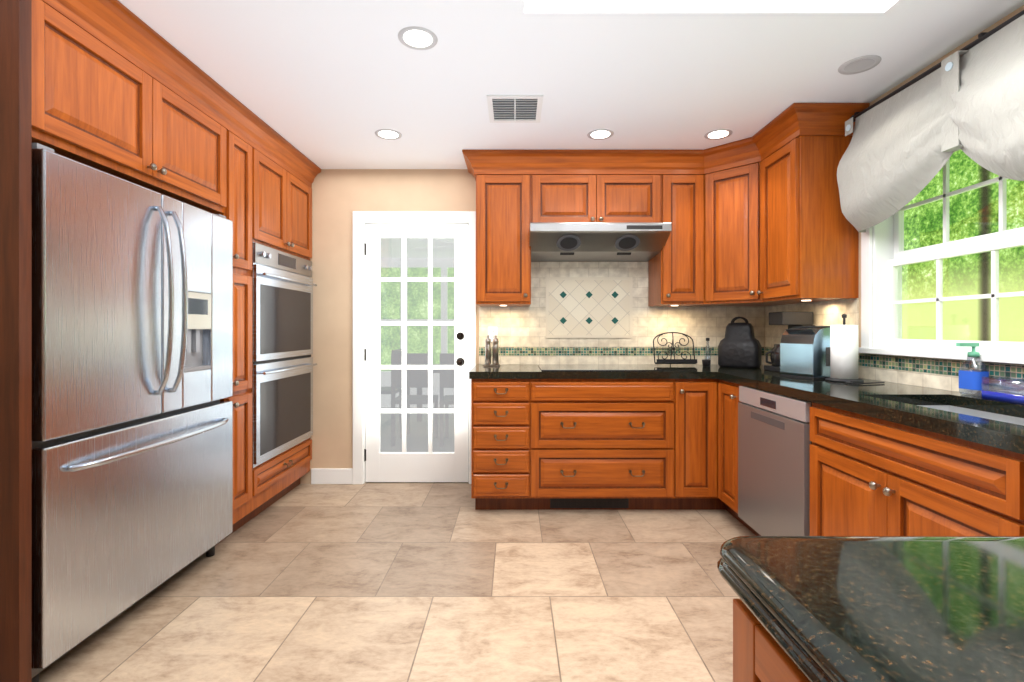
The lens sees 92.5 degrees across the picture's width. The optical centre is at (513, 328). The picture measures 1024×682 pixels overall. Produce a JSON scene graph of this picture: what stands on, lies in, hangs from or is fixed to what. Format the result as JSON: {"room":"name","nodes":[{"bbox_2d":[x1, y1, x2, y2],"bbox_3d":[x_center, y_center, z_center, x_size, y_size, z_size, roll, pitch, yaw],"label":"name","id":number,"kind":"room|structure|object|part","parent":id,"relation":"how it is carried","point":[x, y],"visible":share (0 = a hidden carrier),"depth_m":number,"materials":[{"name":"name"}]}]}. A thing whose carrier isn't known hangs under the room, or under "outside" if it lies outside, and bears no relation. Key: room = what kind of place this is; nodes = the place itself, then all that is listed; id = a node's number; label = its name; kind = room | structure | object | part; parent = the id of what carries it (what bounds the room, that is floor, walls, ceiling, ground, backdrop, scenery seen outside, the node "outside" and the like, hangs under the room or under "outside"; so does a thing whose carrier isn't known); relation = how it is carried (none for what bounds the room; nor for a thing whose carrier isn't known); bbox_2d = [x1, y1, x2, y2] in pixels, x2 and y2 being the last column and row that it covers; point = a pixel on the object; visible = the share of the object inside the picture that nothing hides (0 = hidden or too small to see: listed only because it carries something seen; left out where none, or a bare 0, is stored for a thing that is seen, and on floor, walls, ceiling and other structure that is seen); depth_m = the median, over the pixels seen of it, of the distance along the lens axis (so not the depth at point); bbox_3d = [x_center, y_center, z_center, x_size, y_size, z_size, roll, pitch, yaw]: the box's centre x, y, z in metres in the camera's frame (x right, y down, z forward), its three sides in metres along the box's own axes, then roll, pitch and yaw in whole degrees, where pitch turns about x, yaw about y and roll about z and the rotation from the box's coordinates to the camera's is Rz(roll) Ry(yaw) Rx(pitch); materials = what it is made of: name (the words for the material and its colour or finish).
{"room":"kitchen","nodes":[
{"label":"kitchen","id":0,"kind":"room"},
{"bbox_2d":[0,0,231,215],"bbox_3d":[-1.884,-0.934,2.115,0.649,0.608,1.110,0,0,0],"label":"upper cabinet","id":1,"kind":"object","parent":0,"relation":"attached to","point":[117,88],"depth_m":1.88,"materials":[{"name":"brown wood"}]},
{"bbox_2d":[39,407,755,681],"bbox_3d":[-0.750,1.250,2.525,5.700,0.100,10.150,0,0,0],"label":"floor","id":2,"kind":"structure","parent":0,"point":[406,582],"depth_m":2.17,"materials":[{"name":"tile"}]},
{"bbox_2d":[32,143,232,681],"bbox_3d":[-1.815,0.297,2.115,0.750,1.805,1.066,0,0,0],"label":"fridge","id":3,"kind":"object","parent":2,"relation":"on","point":[35,672],"depth_m":1.89,"materials":[{"name":"grey metal"}]},
{"bbox_3d":[-1.548,0.258,2.115,0.060,1.685,1.066,0,0,0],"label":"fridge doors","id":4,"kind":"part","parent":3,"relation":"part of","materials":[{"name":"silver metal"}]},
{"bbox_2d":[220,100,259,541],"bbox_3d":[-1.884,-0.019,2.811,0.649,2.438,0.282,0,0,0],"label":"tall cabinet","id":5,"kind":"object","parent":2,"relation":"on","point":[245,217],"depth_m":2.83,"materials":[{"name":"brown wood"}]},
{"bbox_2d":[251,242,316,467],"bbox_3d":[-1.836,0.156,3.363,0.658,1.360,0.838,0,0,0],"label":"double oven","id":6,"kind":"object","parent":5,"relation":"in","point":[282,352],"visible":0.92,"depth_m":3.25,"materials":[{"name":"grey metal"}]},
{"bbox_2d":[260,438,311,512],"bbox_3d":[-1.884,1.017,3.363,0.649,0.365,0.866,0,0,0],"label":"base cabinet","id":7,"kind":"object","parent":2,"relation":"on","point":[280,474],"depth_m":3.36,"materials":[{"name":"brown wood"}]},
{"bbox_2d":[381,349,401,423],"bbox_3d":[-1.620,0.725,6.000,0.420,0.950,0.420,0,0,0],"label":"dining chair","id":8,"kind":"object","parent":2,"relation":"on","point":[398,351],"depth_m":5.96,"materials":[{"name":"grey"}]},
{"bbox_2d":[391,353,437,445],"bbox_3d":[-1.050,0.725,5.220,0.420,0.950,0.420,0,0,0],"label":"dining chair","id":9,"kind":"object","parent":2,"relation":"on","point":[409,377],"depth_m":5.01,"materials":[{"name":"grey"}]},
{"bbox_2d":[407,364,439,433],"bbox_3d":[-0.550,0.830,6.000,1.500,0.740,0.900,0,0,0],"label":"dining table","id":10,"kind":"object","parent":2,"relation":"on","point":[417,405],"depth_m":5.62,"materials":[{"name":"grey"}]},
{"bbox_2d":[439,353,453,445],"bbox_3d":[-0.550,0.725,5.200,0.420,0.950,0.420,0,0,0],"label":"dining chair","id":11,"kind":"object","parent":2,"relation":"on","point":[442,374],"depth_m":5.00,"materials":[{"name":"grey"}]},
{"bbox_2d":[471,379,530,509],"bbox_3d":[-0.086,0.761,3.477,0.381,0.878,0.642,0,0,0],"label":"base cabinet","id":12,"kind":"object","parent":2,"relation":"on","point":[500,408],"depth_m":3.16,"materials":[{"name":"brown wood"}]},
{"bbox_2d":[531,379,674,509],"bbox_3d":[0.602,0.761,3.477,0.994,0.878,0.642,0,0,0],"label":"base cabinet","id":13,"kind":"object","parent":2,"relation":"on","point":[597,444],"depth_m":3.16,"materials":[{"name":"brown wood"}]},
{"bbox_2d":[469,364,712,378],"bbox_3d":[0.506,0.298,3.475,1.590,0.046,0.646,0,0,0],"label":"countertop","id":14,"kind":"structure","parent":13,"relation":"on","point":[504,371],"depth_m":3.15,"materials":[{"name":"black stone"}]},
{"bbox_2d":[483,335,499,365],"bbox_3d":[-0.165,0.159,3.640,0.120,0.230,0.070,0,0,0],"label":"pepper mills","id":15,"kind":"object","parent":14,"relation":"on","point":[488,352],"visible":1,"depth_m":3.62,"materials":[{"name":"silver metal"}]},
{"bbox_2d":[538,364,662,370],"bbox_3d":[0.580,0.271,3.470,0.800,0.006,0.510,0,0,0],"label":"glass cooktop","id":16,"kind":"object","parent":14,"relation":"in","point":[592,367],"visible":1,"depth_m":3.41,"materials":[{"name":"black glass"}]},
{"bbox_2d":[653,332,696,364],"bbox_3d":[1.205,0.148,3.701,0.309,0.252,0.162,0,0,0],"label":"cookbook stand","id":17,"kind":"object","parent":14,"relation":"on","point":[670,361],"visible":1,"depth_m":3.68,"materials":[{"name":"black metal"}]},
{"bbox_2d":[675,379,710,509],"bbox_3d":[1.183,0.761,3.444,0.294,0.878,0.709,0,0,0],"label":"base cabinet","id":18,"kind":"object","parent":2,"relation":"on","point":[692,396],"depth_m":3.16,"materials":[{"name":"brown wood"}]},
{"bbox_2d":[711,379,734,516],"bbox_3d":[1.600,0.761,3.014,0.695,0.878,0.330,0,0,0],"label":"base cabinet","id":19,"kind":"object","parent":2,"relation":"on","point":[722,392],"depth_m":3.09,"materials":[{"name":"brown wood"}]},
{"bbox_2d":[733,599,809,681],"bbox_3d":[0.630,0.761,0.283,0.709,0.878,0.735,0,0,0],"label":"base cabinet","id":20,"kind":"object","parent":2,"relation":"on","point":[760,654],"visible":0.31,"depth_m":0.52,"materials":[{"name":"brown wood"}]},
{"bbox_2d":[717,536,1023,681],"bbox_3d":[0.641,0.298,-0.343,0.764,0.046,2.021,0,0,0],"label":"countertop","id":21,"kind":"structure","parent":20,"relation":"on","point":[886,608],"depth_m":0.50,"materials":[{"name":"stone"}]},
{"bbox_2d":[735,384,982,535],"bbox_3d":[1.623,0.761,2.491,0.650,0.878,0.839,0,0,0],"label":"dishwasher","id":22,"kind":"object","parent":2,"relation":"on","point":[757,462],"depth_m":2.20,"materials":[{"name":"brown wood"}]},
{"bbox_2d":[705,364,1023,453],"bbox_3d":[1.626,0.398,2.164,0.646,0.246,3.268,0,0,0],"label":"countertop","id":23,"kind":"structure","parent":22,"relation":"on","point":[988,422],"depth_m":1.94,"materials":[{"name":"black stone"}]},
{"bbox_2d":[702,359,710,366],"bbox_3d":[1.405,0.249,3.580,0.060,0.050,0.060,0,0,0],"label":"cup","id":24,"kind":"object","parent":23,"relation":"on","point":[705,362],"visible":1,"depth_m":3.56,"materials":[{"name":"black"}]},
{"bbox_2d":[705,338,710,363],"bbox_3d":[1.470,0.170,3.720,0.044,0.208,0.044,0,0,0],"label":"slim bottle","id":25,"kind":"object","parent":23,"relation":"on","point":[708,339],"visible":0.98,"depth_m":3.71,"materials":[{"name":"clear plastic"}]},
{"bbox_2d":[718,317,761,367],"bbox_3d":[1.625,0.093,3.530,0.270,0.363,0.184,0,0,35],"label":"cover","id":26,"kind":"object","parent":23,"relation":"on","point":[739,345],"visible":1,"depth_m":3.46,"materials":[{"name":"black fabric"}]},
{"bbox_2d":[764,312,814,371],"bbox_3d":[1.782,0.082,3.200,0.277,0.385,0.200,0,0,0],"label":"coffee maker","id":27,"kind":"object","parent":23,"relation":"on","point":[791,319],"visible":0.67,"depth_m":3.14,"materials":[{"name":"black plastic"}]},
{"bbox_2d":[780,326,829,379],"bbox_3d":[1.735,0.128,2.810,0.304,0.291,0.221,0,0,-18],"label":"ice maker","id":28,"kind":"object","parent":23,"relation":"on","point":[804,352],"visible":0.79,"depth_m":2.71,"materials":[{"name":"silver metal"}]},
{"bbox_2d":[825,314,884,383],"bbox_3d":[1.763,0.096,2.546,0.206,0.356,0.258,0,0,0],"label":"paper towel holder","id":29,"kind":"object","parent":23,"relation":"on","point":[844,352],"visible":1,"depth_m":2.54,"materials":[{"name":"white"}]},
{"bbox_2d":[956,343,988,396],"bbox_3d":[1.869,0.165,2.010,0.095,0.218,0.093,0,0,0],"label":"soap bottle","id":30,"kind":"object","parent":23,"relation":"on","point":[971,379],"visible":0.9,"depth_m":2.00,"materials":[{"name":"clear plastic"}]},
{"bbox_2d":[981,377,1023,404],"bbox_3d":[1.888,0.232,1.845,0.080,0.085,0.200,0,0,0],"label":"sponge caddy","id":31,"kind":"object","parent":23,"relation":"on","point":[1009,396],"visible":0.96,"depth_m":1.87,"materials":[{"name":"blue plastic"}]},
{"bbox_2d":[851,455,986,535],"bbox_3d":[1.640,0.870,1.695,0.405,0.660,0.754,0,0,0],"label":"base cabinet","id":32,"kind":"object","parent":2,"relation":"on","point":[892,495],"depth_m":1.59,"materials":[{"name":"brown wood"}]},
{"bbox_2d":[987,446,1023,535],"bbox_3d":[1.629,0.761,0.938,0.638,0.878,0.775,0,0,0],"label":"base cabinet","id":33,"kind":"object","parent":2,"relation":"on","point":[1005,468],"depth_m":1.31,"materials":[{"name":"brown wood"}]},
{"bbox_2d":[300,169,764,483],"bbox_3d":[-0.055,-0.020,3.875,4.310,2.440,0.150,0,0,0],"label":"wall","id":34,"kind":"structure","parent":0,"point":[339,196],"depth_m":3.80,"materials":[{"name":"beige paint"}]},
{"bbox_2d":[260,124,315,260],"bbox_3d":[-1.884,-0.882,3.363,0.649,0.713,0.866,0,0,0],"label":"upper cabinet","id":35,"kind":"object","parent":34,"relation":"attached to","point":[286,179],"depth_m":3.33,"materials":[{"name":"brown wood"}]},
{"bbox_2d":[311,468,352,483],"bbox_3d":[-1.409,1.140,3.793,0.322,0.120,0.014,0,0,0],"label":"baseboard","id":36,"kind":"structure","parent":34,"relation":"attached to","point":[331,475],"depth_m":3.79,"materials":[{"name":"white paint"}]},
{"bbox_2d":[353,211,475,483],"bbox_3d":[-0.771,0.145,3.866,0.952,2.110,0.168,0,0,0],"label":"door frame","id":37,"kind":"structure","parent":34,"relation":"attached to","point":[361,219],"depth_m":3.78,"materials":[{"name":"white paint"}]},
{"bbox_2d":[364,224,468,481],"bbox_3d":[-0.762,0.186,3.795,0.812,2.011,0.114,0,0,0],"label":"door","id":38,"kind":"structure","parent":34,"relation":"in","point":[404,465],"depth_m":3.81,"materials":[{"name":"white paint"}]},
{"bbox_2d":[381,238,453,451],"bbox_3d":[-0.756,0.190,3.931,0.792,2.010,0.002,0,0,0],"label":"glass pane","id":39,"kind":"structure","parent":38,"relation":"attached to","point":[423,295],"depth_m":3.93,"materials":[{"name":"clear glass"}]},
{"bbox_2d":[474,151,533,305],"bbox_3d":[-0.075,-0.707,3.624,0.390,1.064,0.349,0,0,0],"label":"upper cabinet","id":40,"kind":"object","parent":34,"relation":"attached to","point":[504,180],"depth_m":3.45,"materials":[{"name":"brown wood"}]},
{"bbox_2d":[534,151,661,222],"bbox_3d":[0.580,-0.977,3.624,0.920,0.524,0.349,0,0,0],"label":"upper cabinet","id":41,"kind":"object","parent":34,"relation":"attached to","point":[570,186],"depth_m":3.45,"materials":[{"name":"brown wood"}]},
{"bbox_2d":[530,223,670,261],"bbox_3d":[0.580,-0.618,3.535,0.944,0.190,0.524,0,0,0],"label":"range hood","id":42,"kind":"object","parent":41,"relation":"attached to","point":[597,242],"visible":0.98,"depth_m":3.38,"materials":[{"name":"silver metal"}]},
{"bbox_2d":[479,262,762,363],"bbox_3d":[0.825,-0.123,3.791,2.190,0.794,0.017,0,0,0],"label":"tile backsplash","id":43,"kind":"structure","parent":34,"relation":"attached to","point":[588,313],"depth_m":3.79,"materials":[{"name":"tile"}]},
{"bbox_2d":[648,150,697,305],"bbox_3d":[1.219,-0.707,3.600,0.357,1.064,0.396,0,0,0],"label":"upper cabinet","id":44,"kind":"object","parent":34,"relation":"attached to","point":[673,272],"depth_m":3.45,"materials":[{"name":"brown wood"}]},
{"bbox_2d":[698,132,797,305],"bbox_3d":[1.613,-0.707,3.463,0.671,1.064,0.671,0,0,0],"label":"upper cabinet","id":45,"kind":"object","parent":34,"relation":"attached to","point":[727,173],"depth_m":3.33,"materials":[{"name":"brown wood"}]},
{"bbox_2d":[118,0,1023,168],"bbox_3d":[-0.130,-1.525,0.700,4.460,0.570,6.500,0,0,0],"label":"ceiling","id":46,"kind":"structure","parent":0,"point":[329,84],"depth_m":2.28,"materials":[{"name":"white paint"}]},
{"bbox_2d":[375,129,401,139],"bbox_3d":[-0.800,-1.238,3.120,0.168,0.004,0.168,0,0,0],"label":"recessed light","id":47,"kind":"object","parent":46,"relation":"in","point":[387,134],"visible":1,"depth_m":3.12,"materials":[{"name":"grey"}]},
{"bbox_2d":[398,26,437,49],"bbox_3d":[-0.410,-1.238,2.090,0.168,0.004,0.168,0,0,0],"label":"recessed light","id":48,"kind":"object","parent":46,"relation":"in","point":[425,39],"visible":1,"depth_m":2.09,"materials":[{"name":"grey"}]},
{"bbox_2d":[487,95,542,122],"bbox_3d":[0.005,-1.234,2.760,0.300,0.012,0.330,0,0,0],"label":"ceiling vent","id":49,"kind":"object","parent":46,"relation":"in","point":[514,108],"visible":1,"depth_m":2.75,"materials":[{"name":"white metal"}]},
{"bbox_2d":[587,129,613,139],"bbox_3d":[0.550,-1.238,3.120,0.168,0.004,0.168,0,0,0],"label":"recessed light","id":50,"kind":"object","parent":46,"relation":"in","point":[600,134],"visible":1,"depth_m":3.12,"materials":[{"name":"grey"}]},
{"bbox_2d":[704,129,732,139],"bbox_3d":[1.300,-1.238,3.120,0.168,0.004,0.168,0,0,0],"label":"recessed light","id":51,"kind":"object","parent":46,"relation":"in","point":[719,134],"visible":1,"depth_m":3.12,"materials":[{"name":"grey"}]},
{"bbox_2d":[838,55,880,74],"bbox_3d":[1.620,-1.238,2.300,0.168,0.004,0.168,0,0,0],"label":"speaker","id":52,"kind":"object","parent":46,"relation":"in","point":[856,66],"visible":1,"depth_m":2.30,"materials":[{"name":"grey plastic"}]},
{"bbox_2d":[787,5,1023,346],"bbox_3d":[2.025,-0.020,0.625,0.150,2.440,6.350,0,0,0],"label":"wall","id":53,"kind":"structure","parent":0,"point":[995,25],"depth_m":2.35,"materials":[{"name":"beige paint"}]},
{"bbox_2d":[758,107,861,302],"bbox_3d":[1.750,-0.707,3.009,0.396,1.064,0.477,0,0,0],"label":"upper cabinet","id":54,"kind":"object","parent":53,"relation":"attached to","point":[758,219],"depth_m":2.77,"materials":[{"name":"brown wood"}]},
{"bbox_2d":[763,298,1023,394],"bbox_3d":[1.944,0.050,2.175,0.012,0.448,3.250,0,0,0],"label":"tile backsplash","id":55,"kind":"structure","parent":53,"relation":"attached to","point":[936,373],"depth_m":2.53,"materials":[{"name":"tile"}]},
{"bbox_2d":[837,10,1023,231],"bbox_3d":[1.849,-0.863,1.645,0.202,0.665,2.128,0,0,0],"label":"valance","id":56,"kind":"object","parent":53,"relation":"attached to","point":[909,138],"visible":1,"depth_m":2.10,"materials":[{"name":"white fabric"}]},
{"bbox_2d":[858,151,1023,363],"bbox_3d":[2.000,-0.425,1.724,0.200,1.114,2.013,0,0,0],"label":"window","id":57,"kind":"structure","parent":53,"relation":"in","point":[1003,238],"depth_m":2.35,"materials":[{"name":"white paint"}]},
{"label":"outside","id":58,"kind":"structure","parent":0,"visible":0},
{"bbox_2d":[381,268,453,370],"bbox_3d":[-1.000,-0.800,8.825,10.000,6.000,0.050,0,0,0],"label":"trees","id":59,"kind":"object","parent":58,"point":[417,305],"depth_m":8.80,"materials":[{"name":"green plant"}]},
{"bbox_2d":[902,150,1023,341],"bbox_3d":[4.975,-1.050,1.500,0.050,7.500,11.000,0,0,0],"label":"window glass","id":60,"kind":"object","parent":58,"point":[927,290],"depth_m":5.38,"materials":[{"name":"clear glass"}]},
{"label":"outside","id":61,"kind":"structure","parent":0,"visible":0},
{"bbox_2d":[381,238,453,406],"bbox_3d":[-1.000,-0.050,5.780,5.200,2.500,3.640,0,0,0],"label":"shell","id":62,"kind":"object","parent":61,"point":[414,266],"depth_m":7.50,"materials":[{"name":"white"}]},
{"bbox_2d":[414,238,453,251],"bbox_3d":[-0.598,-0.985,5.740,1.216,0.189,1.162,0,0,0],"label":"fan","id":63,"kind":"object","parent":62,"relation":"hanging from","point":[444,245],"depth_m":5.71,"materials":[{"name":"white"}]}
]}

